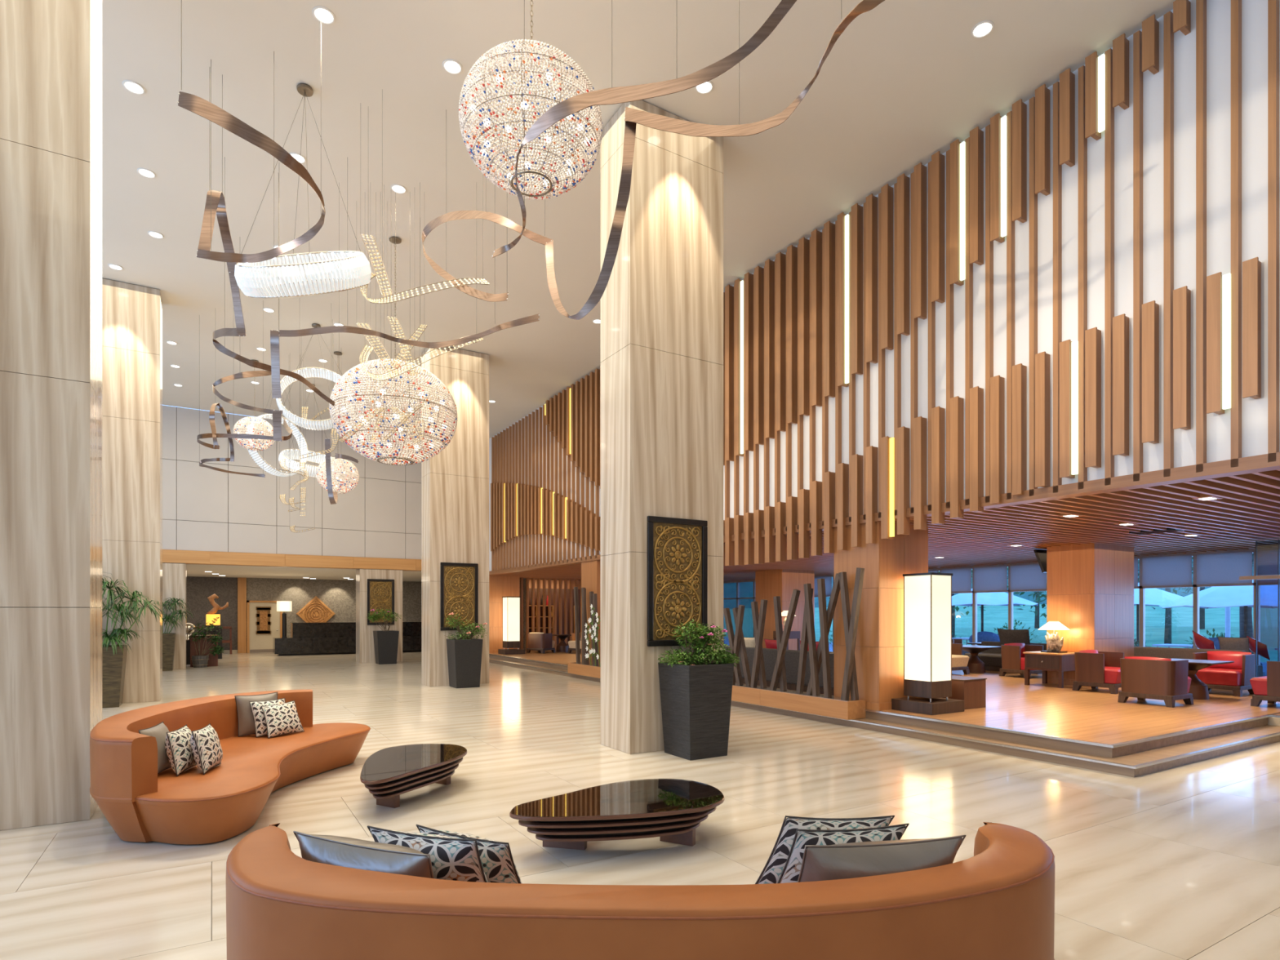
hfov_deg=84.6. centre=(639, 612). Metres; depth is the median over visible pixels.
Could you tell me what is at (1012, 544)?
recessed light
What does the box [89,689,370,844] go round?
curved sofa
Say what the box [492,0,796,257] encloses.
sculpture
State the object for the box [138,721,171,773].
cushion
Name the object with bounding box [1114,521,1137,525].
recessed light
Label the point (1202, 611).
tree
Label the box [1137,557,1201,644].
tree
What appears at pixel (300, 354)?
strip
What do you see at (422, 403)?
strip
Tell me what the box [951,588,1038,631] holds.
parasol
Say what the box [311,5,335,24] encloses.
recessed light
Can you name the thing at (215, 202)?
sculpture
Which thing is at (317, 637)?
reception desk
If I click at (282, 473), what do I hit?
ring
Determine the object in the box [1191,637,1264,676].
seat
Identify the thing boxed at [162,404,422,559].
wall
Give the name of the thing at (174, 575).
marble pillar
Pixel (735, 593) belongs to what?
window
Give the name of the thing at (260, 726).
cushion
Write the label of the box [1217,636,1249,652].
cushion
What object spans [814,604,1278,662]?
lawn
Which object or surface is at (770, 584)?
wood column
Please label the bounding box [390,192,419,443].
strip
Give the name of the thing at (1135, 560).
roller blind
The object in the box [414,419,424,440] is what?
strip
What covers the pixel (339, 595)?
wall
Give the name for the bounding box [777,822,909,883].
cushion
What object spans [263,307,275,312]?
recessed light
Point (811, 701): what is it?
screen
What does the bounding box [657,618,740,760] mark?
planter
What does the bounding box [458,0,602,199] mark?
chandelier
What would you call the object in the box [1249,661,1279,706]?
lounge chair
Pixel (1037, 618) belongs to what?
tree
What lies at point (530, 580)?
wall
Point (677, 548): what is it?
carving
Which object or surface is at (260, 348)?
recessed light
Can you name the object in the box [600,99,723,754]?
marble pillar
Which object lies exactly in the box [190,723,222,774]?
cushion
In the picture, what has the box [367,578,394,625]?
carving
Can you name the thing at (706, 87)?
recessed light
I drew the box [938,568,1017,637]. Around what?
tree
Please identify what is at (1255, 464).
trim
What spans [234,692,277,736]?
cushion
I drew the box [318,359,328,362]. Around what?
recessed light
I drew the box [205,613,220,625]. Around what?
lamp
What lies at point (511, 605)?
lantern
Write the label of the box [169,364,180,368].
recessed light
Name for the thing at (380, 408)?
strip
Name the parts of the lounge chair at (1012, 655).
leg, panel, frame, seat, panel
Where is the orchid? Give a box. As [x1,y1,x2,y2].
[584,604,600,666]
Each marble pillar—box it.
[0,0,102,830]
[102,278,162,702]
[162,562,186,669]
[355,568,402,662]
[421,346,488,686]
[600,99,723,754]
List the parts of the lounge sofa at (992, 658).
seat, backrest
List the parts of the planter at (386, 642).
pot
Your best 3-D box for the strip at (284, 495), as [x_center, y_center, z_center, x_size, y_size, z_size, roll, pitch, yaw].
[-7.852,-3.963,15.804,0.801,3.094,0.177,0,0,26]
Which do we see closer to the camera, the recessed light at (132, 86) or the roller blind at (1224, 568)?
the recessed light at (132, 86)
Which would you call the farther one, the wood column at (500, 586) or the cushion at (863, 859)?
the wood column at (500, 586)
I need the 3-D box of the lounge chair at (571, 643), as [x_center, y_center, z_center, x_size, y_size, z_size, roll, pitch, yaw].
[-1.859,0.947,22.569,0.680,0.667,0.677,0,0,39]
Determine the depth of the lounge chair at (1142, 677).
9.74 m
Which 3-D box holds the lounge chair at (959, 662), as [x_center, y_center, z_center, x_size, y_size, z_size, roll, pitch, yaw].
[6.464,0.947,14.867,0.680,0.667,0.677,0,0,-26]
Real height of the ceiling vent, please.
0.062 m
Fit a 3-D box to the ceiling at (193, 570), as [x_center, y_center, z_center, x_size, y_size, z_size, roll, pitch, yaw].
[-13.963,-1.390,22.758,18.200,0.120,7.800,0,0,-31]
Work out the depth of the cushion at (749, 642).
13.07 m
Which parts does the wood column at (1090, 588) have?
skirting, veneer panel, veneer panel, veneer panel, veneer panel, veneer panel, veneer panel, veneer panel, veneer panel, veneer panel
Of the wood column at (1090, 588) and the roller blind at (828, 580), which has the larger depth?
the roller blind at (828, 580)
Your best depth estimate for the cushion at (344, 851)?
2.36 m
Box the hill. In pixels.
[814,559,1253,607]
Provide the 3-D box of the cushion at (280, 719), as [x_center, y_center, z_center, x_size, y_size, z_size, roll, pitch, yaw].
[-3.395,1.004,6.676,0.179,0.294,0.426,0,0,20]
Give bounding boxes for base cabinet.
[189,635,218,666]
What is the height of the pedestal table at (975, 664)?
0.560 m
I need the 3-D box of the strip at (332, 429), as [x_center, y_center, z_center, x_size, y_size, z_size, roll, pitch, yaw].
[-5.639,-4.103,12.377,0.665,2.813,0.169,0,0,-19]
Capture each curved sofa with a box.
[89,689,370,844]
[226,822,1054,959]
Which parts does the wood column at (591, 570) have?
veneer panel, veneer panel, veneer panel, veneer panel, veneer panel, veneer panel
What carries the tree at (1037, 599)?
on the lawn
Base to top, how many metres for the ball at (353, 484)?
2.982 m
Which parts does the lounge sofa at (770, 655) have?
backrest, seat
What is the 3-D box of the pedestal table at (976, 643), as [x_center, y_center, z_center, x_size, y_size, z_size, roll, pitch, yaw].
[8.334,1.000,16.893,0.640,0.560,0.640,0,0,-31]
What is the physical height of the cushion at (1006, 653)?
0.302 m
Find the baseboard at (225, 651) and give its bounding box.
[222,649,237,653]
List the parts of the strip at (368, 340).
frame rail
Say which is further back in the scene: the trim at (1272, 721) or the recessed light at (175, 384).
the recessed light at (175, 384)
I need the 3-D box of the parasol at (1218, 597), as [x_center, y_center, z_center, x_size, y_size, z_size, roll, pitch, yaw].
[13.444,0.315,15.612,3.200,2.330,3.200,0,0,-31]
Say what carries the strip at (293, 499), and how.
hanging from the ceiling at (904, 81)
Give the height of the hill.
26.121 m
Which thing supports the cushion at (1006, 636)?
on the lounge sofa at (992, 658)
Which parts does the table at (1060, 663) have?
leg, drawer, leg, leg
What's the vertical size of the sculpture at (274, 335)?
3.355 m
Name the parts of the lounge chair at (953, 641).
panel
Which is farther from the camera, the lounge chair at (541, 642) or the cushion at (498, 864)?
the lounge chair at (541, 642)
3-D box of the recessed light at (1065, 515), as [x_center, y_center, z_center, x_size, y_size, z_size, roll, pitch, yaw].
[5.315,-1.221,8.676,0.260,0.058,0.180,0,0,-31]
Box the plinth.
[204,625,222,658]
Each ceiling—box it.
[102,0,1175,438]
[186,564,421,582]
[493,469,1279,582]
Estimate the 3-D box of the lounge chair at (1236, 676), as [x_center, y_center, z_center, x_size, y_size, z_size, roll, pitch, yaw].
[9.271,0.947,11.200,0.677,0.667,0.680,0,0,-31]
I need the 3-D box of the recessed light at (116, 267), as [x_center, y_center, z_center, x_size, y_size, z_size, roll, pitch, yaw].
[-8.344,-5.503,11.194,0.196,0.011,0.196,0,0,-31]
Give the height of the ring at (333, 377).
2.053 m
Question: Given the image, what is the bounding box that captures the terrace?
[828,641,1266,675]
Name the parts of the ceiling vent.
blade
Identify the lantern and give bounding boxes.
[497,596,525,654]
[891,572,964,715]
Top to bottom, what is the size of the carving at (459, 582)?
1.400 m
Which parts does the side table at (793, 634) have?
leg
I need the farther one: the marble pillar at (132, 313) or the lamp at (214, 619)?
the lamp at (214, 619)
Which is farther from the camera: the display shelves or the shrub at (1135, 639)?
the display shelves
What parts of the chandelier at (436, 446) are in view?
chain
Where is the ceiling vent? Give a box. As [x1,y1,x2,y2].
[1128,527,1185,534]
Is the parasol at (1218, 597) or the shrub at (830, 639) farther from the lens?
the shrub at (830, 639)
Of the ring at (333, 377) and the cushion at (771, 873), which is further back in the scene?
the ring at (333, 377)
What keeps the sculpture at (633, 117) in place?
hanging from the ceiling at (904, 81)
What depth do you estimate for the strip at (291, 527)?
16.00 m
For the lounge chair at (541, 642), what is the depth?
22.38 m
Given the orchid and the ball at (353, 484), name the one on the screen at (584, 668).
the orchid
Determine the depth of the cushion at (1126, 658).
9.85 m
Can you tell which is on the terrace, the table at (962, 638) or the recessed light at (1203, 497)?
the table at (962, 638)
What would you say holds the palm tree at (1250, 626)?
on the terrace
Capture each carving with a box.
[256,606,271,634]
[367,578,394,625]
[440,562,478,630]
[647,515,707,646]
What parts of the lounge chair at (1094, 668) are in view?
leg, panel, frame, panel, seat, leg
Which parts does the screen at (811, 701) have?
timber post, timber post, timber post, box panel, timber post, timber post, timber post, timber post, footing rail, timber post, timber post, box panel, timber post, timber post, timber post, timber post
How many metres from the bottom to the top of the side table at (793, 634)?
0.800 m
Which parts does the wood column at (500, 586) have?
skirting, veneer panel, veneer panel, veneer panel, veneer panel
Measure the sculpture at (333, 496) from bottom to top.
3.465 m
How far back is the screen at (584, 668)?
15.95 m
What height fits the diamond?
1.400 m
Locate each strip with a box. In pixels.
[279,440,306,476]
[279,493,306,504]
[288,497,299,511]
[289,462,308,489]
[289,524,314,533]
[299,354,306,515]
[299,428,338,458]
[301,333,333,422]
[338,182,383,442]
[356,322,399,377]
[360,88,392,296]
[360,272,489,303]
[360,335,483,381]
[370,408,386,442]
[383,184,424,440]
[386,316,417,375]
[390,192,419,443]
[391,324,427,367]
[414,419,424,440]
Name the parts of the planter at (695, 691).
pot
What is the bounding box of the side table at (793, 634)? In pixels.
[773,631,799,650]
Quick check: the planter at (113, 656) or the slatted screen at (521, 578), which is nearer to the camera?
the planter at (113, 656)
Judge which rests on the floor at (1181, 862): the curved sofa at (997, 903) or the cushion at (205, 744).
the curved sofa at (997, 903)
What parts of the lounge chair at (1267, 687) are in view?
leg, seat, frame, leg, panel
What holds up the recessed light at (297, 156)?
in the ceiling at (904, 81)
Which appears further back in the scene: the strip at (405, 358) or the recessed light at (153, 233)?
the recessed light at (153, 233)
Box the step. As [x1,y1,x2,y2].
[488,657,1279,777]
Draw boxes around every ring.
[244,388,307,476]
[275,323,355,430]
[278,383,343,478]
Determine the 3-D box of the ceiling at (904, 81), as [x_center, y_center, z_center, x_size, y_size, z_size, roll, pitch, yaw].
[-4.906,-5.610,6.543,16.820,0.200,28.680,0,0,-31]
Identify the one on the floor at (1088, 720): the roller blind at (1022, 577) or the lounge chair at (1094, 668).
the lounge chair at (1094, 668)
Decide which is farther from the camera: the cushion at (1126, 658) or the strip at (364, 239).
the cushion at (1126, 658)
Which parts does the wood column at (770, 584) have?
veneer panel, veneer panel, veneer panel, veneer panel, veneer panel, veneer panel, veneer panel, veneer panel, veneer panel, veneer panel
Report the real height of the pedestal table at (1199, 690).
0.560 m
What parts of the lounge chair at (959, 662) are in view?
panel, seat, frame, leg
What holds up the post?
on the terrace
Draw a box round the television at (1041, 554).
[1033,549,1046,573]
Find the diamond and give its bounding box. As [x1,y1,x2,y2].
[296,595,334,622]
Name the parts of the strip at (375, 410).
frame rail, frame rail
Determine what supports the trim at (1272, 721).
attached to the floor at (1088, 720)
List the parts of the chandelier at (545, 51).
bulb, bulb, bulb, chain, bulb, bulb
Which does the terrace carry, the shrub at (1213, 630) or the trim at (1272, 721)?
the shrub at (1213, 630)
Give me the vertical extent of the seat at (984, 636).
0.960 m
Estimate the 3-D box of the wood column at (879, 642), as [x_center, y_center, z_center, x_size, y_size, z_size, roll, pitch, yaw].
[3.352,0.000,9.806,1.012,2.560,0.802,0,0,-31]
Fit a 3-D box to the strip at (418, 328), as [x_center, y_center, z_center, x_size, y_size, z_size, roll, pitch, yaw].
[-3.199,-4.428,9.731,0.476,2.164,0.139,0,0,-31]
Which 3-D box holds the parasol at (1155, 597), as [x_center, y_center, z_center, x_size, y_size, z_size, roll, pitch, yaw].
[15.421,0.265,21.790,3.400,2.430,3.400,0,0,-31]
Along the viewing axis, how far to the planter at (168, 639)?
18.21 m
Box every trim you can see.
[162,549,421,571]
[237,577,246,653]
[488,452,1279,575]
[1267,716,1279,725]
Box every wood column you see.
[488,575,519,653]
[581,560,600,665]
[755,568,814,650]
[834,521,928,711]
[1046,542,1133,686]
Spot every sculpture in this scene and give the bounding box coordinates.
[177,0,335,406]
[186,622,195,640]
[196,300,292,477]
[207,593,228,613]
[212,313,539,441]
[324,438,358,504]
[421,0,884,319]
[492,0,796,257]
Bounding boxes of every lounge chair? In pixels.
[526,632,555,653]
[567,632,581,653]
[951,638,968,655]
[951,643,969,674]
[999,643,1044,677]
[1072,649,1124,693]
[1117,656,1193,707]
[1192,650,1255,697]
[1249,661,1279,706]
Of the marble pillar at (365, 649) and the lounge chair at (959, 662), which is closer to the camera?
the lounge chair at (959, 662)
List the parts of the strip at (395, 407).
frame rail, frame rail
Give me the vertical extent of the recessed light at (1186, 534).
0.058 m
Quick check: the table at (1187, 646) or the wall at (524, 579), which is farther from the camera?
the wall at (524, 579)
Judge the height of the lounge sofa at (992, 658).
0.620 m
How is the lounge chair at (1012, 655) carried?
on the floor at (1088, 720)
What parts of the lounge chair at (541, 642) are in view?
panel, frame, panel, seat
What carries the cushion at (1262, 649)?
on the lounge sofa at (1146, 651)
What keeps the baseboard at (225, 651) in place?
attached to the wall at (339, 595)
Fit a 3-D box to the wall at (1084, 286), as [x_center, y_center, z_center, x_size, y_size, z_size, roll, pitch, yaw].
[2.112,-3.145,10.930,0.270,4.730,28.480,0,0,-31]
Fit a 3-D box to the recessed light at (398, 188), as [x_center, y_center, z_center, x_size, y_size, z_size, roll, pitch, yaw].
[-3.133,-5.503,9.132,0.196,0.011,0.196,0,0,-31]
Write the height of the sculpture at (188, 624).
0.500 m
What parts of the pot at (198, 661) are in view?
pot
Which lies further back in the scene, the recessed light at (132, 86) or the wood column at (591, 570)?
the wood column at (591, 570)
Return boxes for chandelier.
[234,83,371,297]
[328,236,457,465]
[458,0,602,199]
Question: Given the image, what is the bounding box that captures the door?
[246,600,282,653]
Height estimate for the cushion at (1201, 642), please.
0.501 m
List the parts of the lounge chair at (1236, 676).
panel, seat, frame, leg, panel, leg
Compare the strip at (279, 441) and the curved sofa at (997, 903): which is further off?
the strip at (279, 441)
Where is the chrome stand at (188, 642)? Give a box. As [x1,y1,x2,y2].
[186,640,190,666]
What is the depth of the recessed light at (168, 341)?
14.31 m
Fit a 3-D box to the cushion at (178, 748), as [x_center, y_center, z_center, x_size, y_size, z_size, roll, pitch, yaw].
[-3.346,0.997,5.140,0.165,0.307,0.402,0,0,-12]
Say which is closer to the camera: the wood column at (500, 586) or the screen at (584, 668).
the screen at (584, 668)
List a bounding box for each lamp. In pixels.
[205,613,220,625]
[276,600,292,638]
[781,610,795,626]
[1038,621,1070,653]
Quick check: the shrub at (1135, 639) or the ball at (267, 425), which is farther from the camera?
the shrub at (1135, 639)
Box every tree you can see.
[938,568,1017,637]
[971,567,1045,628]
[1007,568,1046,617]
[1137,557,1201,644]
[1177,556,1204,629]
[1185,552,1253,653]
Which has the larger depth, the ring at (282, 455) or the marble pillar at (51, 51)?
the ring at (282, 455)
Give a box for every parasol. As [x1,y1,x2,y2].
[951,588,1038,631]
[1133,582,1182,646]
[1159,579,1278,637]
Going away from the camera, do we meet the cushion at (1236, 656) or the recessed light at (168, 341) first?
the cushion at (1236, 656)
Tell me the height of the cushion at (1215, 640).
0.520 m
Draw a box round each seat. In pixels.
[968,631,999,645]
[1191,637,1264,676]
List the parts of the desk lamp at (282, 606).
lamp shade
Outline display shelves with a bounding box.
[528,588,580,645]
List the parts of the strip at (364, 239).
frame rail, frame rail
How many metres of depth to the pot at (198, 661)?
19.47 m
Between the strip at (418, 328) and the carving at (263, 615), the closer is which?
the strip at (418, 328)
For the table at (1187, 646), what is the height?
0.701 m
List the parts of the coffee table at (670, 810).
leg, glass, leg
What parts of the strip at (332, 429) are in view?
frame rail, frame rail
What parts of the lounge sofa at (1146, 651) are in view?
backrest, seat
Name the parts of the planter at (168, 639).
pot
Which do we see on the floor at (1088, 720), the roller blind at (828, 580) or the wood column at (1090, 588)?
the wood column at (1090, 588)
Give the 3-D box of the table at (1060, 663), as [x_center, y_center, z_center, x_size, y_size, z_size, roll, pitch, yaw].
[7.273,0.988,12.408,0.674,0.585,0.680,0,0,-31]
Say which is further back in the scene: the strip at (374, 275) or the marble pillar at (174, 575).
the marble pillar at (174, 575)
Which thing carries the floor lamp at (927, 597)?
on the floor at (1088, 720)
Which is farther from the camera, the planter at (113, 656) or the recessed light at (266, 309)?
the recessed light at (266, 309)
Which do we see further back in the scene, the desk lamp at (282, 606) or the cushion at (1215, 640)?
the desk lamp at (282, 606)
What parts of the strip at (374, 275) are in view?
frame rail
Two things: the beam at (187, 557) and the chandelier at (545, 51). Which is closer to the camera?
the chandelier at (545, 51)
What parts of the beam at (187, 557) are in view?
panel, panel, panel, panel, panel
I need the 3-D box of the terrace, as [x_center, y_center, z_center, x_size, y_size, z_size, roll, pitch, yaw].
[11.459,1.590,23.359,10.140,0.220,40.000,0,0,-31]
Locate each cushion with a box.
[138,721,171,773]
[164,724,196,776]
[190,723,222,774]
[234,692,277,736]
[248,697,285,737]
[261,700,304,737]
[293,831,436,879]
[367,825,488,882]
[416,824,521,883]
[743,636,755,647]
[755,815,894,884]
[764,638,777,648]
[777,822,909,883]
[797,835,965,882]
[799,640,818,650]
[996,628,1030,644]
[1004,643,1025,657]
[1079,649,1097,653]
[1124,656,1171,660]
[1191,630,1215,648]
[1191,637,1219,649]
[1206,650,1251,669]
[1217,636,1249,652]
[1246,635,1270,660]
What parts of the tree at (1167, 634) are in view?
crown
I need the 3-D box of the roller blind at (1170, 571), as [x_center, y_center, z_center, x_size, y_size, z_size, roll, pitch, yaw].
[10.789,-0.850,14.415,0.020,0.620,0.875,0,0,-31]
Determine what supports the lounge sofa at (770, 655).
on the floor at (1088, 720)
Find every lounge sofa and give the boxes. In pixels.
[724,645,834,695]
[964,641,1046,674]
[1133,646,1262,677]
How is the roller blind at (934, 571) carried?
attached to the window
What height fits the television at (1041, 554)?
0.444 m
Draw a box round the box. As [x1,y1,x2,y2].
[942,675,986,709]
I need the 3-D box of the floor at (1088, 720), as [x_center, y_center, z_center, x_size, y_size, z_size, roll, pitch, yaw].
[5.398,1.488,17.506,12.580,0.423,23.700,0,0,-31]
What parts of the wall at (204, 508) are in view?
panel, panel, panel, panel, panel, panel, panel, panel, panel, panel, panel, panel, panel, panel, panel, panel, panel, panel, panel, panel, panel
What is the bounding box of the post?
[1225,607,1230,637]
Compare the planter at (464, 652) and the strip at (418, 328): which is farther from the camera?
the planter at (464, 652)
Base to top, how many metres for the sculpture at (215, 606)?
0.717 m
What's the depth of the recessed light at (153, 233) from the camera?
10.23 m
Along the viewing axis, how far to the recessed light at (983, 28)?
6.63 m
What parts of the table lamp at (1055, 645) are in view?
lamp shade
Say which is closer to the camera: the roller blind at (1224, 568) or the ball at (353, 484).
the roller blind at (1224, 568)
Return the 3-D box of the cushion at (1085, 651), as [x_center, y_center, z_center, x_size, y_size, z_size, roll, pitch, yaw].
[7.501,0.764,11.721,0.580,0.302,0.161,0,0,-31]
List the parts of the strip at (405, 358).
frame rail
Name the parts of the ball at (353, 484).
chain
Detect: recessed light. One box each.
[107,263,123,270]
[122,80,145,94]
[137,168,155,177]
[147,231,164,238]
[165,340,177,344]
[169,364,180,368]
[173,383,182,386]
[256,346,266,351]
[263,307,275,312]
[289,152,306,163]
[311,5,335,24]
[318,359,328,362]
[333,322,344,325]
[391,184,406,193]
[442,58,462,74]
[592,319,600,324]
[694,80,713,93]
[971,20,994,38]
[1007,543,1024,546]
[1058,512,1083,517]
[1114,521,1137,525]
[1180,533,1201,536]
[1191,493,1223,501]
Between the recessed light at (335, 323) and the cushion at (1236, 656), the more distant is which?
the recessed light at (335, 323)
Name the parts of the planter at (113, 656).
pot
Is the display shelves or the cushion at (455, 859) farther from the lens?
the display shelves
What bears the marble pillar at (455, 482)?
on the floor at (1181, 862)
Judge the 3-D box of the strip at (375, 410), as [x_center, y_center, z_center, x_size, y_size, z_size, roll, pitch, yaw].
[-3.592,-3.848,9.097,0.546,3.325,0.112,0,0,-31]
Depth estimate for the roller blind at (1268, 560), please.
13.03 m
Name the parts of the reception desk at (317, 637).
panel, counter panel, panel, counter panel, panel, panel, counter panel, panel, counter panel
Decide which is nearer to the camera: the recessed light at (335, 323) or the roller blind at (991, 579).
the recessed light at (335, 323)
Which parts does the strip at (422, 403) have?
frame rail, frame rail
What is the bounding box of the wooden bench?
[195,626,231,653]
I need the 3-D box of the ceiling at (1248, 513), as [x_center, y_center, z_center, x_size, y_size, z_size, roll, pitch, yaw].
[4.202,-1.325,16.778,9.380,0.250,23.700,0,0,-31]
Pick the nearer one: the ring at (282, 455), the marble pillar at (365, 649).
the ring at (282, 455)
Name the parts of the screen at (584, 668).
timber post, timber post, box panel, timber post, footing rail, timber post, timber post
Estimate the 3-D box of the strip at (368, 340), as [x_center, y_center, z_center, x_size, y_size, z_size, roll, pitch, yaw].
[-3.461,-4.281,9.279,0.703,2.457,0.083,0,0,24]
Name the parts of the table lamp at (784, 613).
lamp shade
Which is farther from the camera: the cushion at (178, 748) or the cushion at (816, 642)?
the cushion at (816, 642)
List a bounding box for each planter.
[102,572,168,707]
[162,597,197,671]
[367,608,401,664]
[444,612,486,688]
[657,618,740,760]
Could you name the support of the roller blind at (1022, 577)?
attached to the window
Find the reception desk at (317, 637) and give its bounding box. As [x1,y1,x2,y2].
[272,622,421,655]
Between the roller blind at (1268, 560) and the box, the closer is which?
the box
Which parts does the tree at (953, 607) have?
crown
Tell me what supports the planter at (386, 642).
on the floor at (1181, 862)
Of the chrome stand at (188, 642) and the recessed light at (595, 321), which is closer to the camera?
the recessed light at (595, 321)
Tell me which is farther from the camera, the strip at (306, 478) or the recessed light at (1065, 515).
the strip at (306, 478)
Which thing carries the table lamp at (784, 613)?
on the side table at (793, 634)
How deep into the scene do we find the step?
7.58 m
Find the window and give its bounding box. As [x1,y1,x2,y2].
[723,546,1278,665]
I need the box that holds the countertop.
[291,622,421,623]
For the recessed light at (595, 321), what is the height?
0.011 m
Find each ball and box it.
[232,359,275,451]
[315,351,359,493]
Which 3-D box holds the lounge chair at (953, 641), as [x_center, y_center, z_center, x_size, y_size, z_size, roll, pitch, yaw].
[7.754,0.947,17.467,0.677,0.667,0.680,0,0,41]
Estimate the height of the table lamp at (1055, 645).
0.545 m
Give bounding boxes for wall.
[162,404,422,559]
[186,576,421,649]
[488,0,1279,572]
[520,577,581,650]
[523,577,525,648]
[528,579,580,589]
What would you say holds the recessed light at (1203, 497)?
in the ceiling at (1248, 513)
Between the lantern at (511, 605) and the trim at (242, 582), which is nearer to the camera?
the lantern at (511, 605)
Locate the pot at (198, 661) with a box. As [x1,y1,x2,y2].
[186,622,224,667]
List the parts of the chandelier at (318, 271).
crystal rod, crystal rod, crystal rod, crystal rod, crystal rod, crystal rod, crystal rod, crystal rod, crystal rod, crystal rod, crystal rod, crystal rod, crystal rod, crystal rod, crystal rod, crystal rod, crystal rod, crystal rod, crystal rod, crystal rod, crystal rod, crystal rod, crystal rod, crystal rod, crystal rod, crystal rod, crystal rod, crystal rod, crystal rod, crystal rod, crystal rod, crystal rod, crystal rod, crystal rod, crystal rod, crystal rod, crystal rod, crystal rod, crystal rod, crystal rod, crystal rod, crystal rod, crystal rod, crystal rod, crystal rod, crystal rod, crystal rod, crystal rod, crystal rod, crystal rod, crystal rod, crystal rod, crystal rod, crystal rod, crystal rod, crystal rod, crystal rod, crystal rod, crystal rod, crystal rod, crystal rod, crystal rod, crystal rod, crystal rod, crystal rod, crystal rod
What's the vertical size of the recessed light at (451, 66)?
0.011 m
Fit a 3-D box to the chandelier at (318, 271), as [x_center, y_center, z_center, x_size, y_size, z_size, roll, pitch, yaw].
[-3.515,-4.310,7.380,1.322,2.396,1.198,0,0,5]
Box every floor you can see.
[0,651,1279,959]
[488,649,1279,757]
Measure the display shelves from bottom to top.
2.180 m
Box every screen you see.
[568,586,600,678]
[723,567,866,719]
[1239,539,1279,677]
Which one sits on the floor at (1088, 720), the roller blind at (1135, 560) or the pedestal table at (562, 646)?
the pedestal table at (562, 646)
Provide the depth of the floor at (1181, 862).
5.22 m
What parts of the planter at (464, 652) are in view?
pot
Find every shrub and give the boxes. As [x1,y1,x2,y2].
[828,630,832,645]
[993,618,1041,643]
[1133,638,1146,646]
[1184,627,1233,648]
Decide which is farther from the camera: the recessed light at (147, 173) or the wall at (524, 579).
the wall at (524, 579)
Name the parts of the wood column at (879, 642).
veneer panel, veneer panel, veneer panel, skirting, veneer panel, veneer panel, veneer panel, veneer panel, veneer panel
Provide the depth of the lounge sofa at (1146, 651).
12.86 m
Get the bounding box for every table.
[360,743,466,808]
[509,778,724,849]
[552,634,571,652]
[951,637,968,644]
[962,644,1000,672]
[966,642,981,645]
[1022,651,1075,688]
[1151,644,1192,648]
[1171,658,1234,699]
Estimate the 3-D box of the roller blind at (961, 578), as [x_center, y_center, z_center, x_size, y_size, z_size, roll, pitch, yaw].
[8.307,-0.850,18.495,0.020,0.620,0.875,0,0,-31]
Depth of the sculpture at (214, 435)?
12.43 m
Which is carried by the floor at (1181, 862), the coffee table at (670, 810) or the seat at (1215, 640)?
the coffee table at (670, 810)
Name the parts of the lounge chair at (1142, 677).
panel, leg, panel, frame, leg, panel, leg, seat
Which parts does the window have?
pane, pane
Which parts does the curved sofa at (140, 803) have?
backrest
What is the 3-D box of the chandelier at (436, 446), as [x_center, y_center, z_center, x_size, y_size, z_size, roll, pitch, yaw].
[-3.605,-3.851,10.361,1.777,3.314,1.776,0,0,11]
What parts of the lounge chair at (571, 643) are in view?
seat, panel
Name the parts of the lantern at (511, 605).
lamp shade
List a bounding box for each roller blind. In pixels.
[814,576,831,596]
[928,569,938,573]
[941,568,971,592]
[973,565,1007,591]
[1009,564,1046,591]
[1133,558,1137,587]
[1142,555,1191,587]
[1196,551,1252,586]
[1257,550,1278,584]
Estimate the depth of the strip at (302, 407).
13.89 m
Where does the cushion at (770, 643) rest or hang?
on the lounge sofa at (770, 655)
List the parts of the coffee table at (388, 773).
leg, glass, leg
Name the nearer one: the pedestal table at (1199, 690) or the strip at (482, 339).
the strip at (482, 339)
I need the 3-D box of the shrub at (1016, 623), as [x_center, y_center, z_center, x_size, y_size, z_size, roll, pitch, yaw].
[14.195,0.877,26.725,2.169,1.300,2.117,0,0,-31]

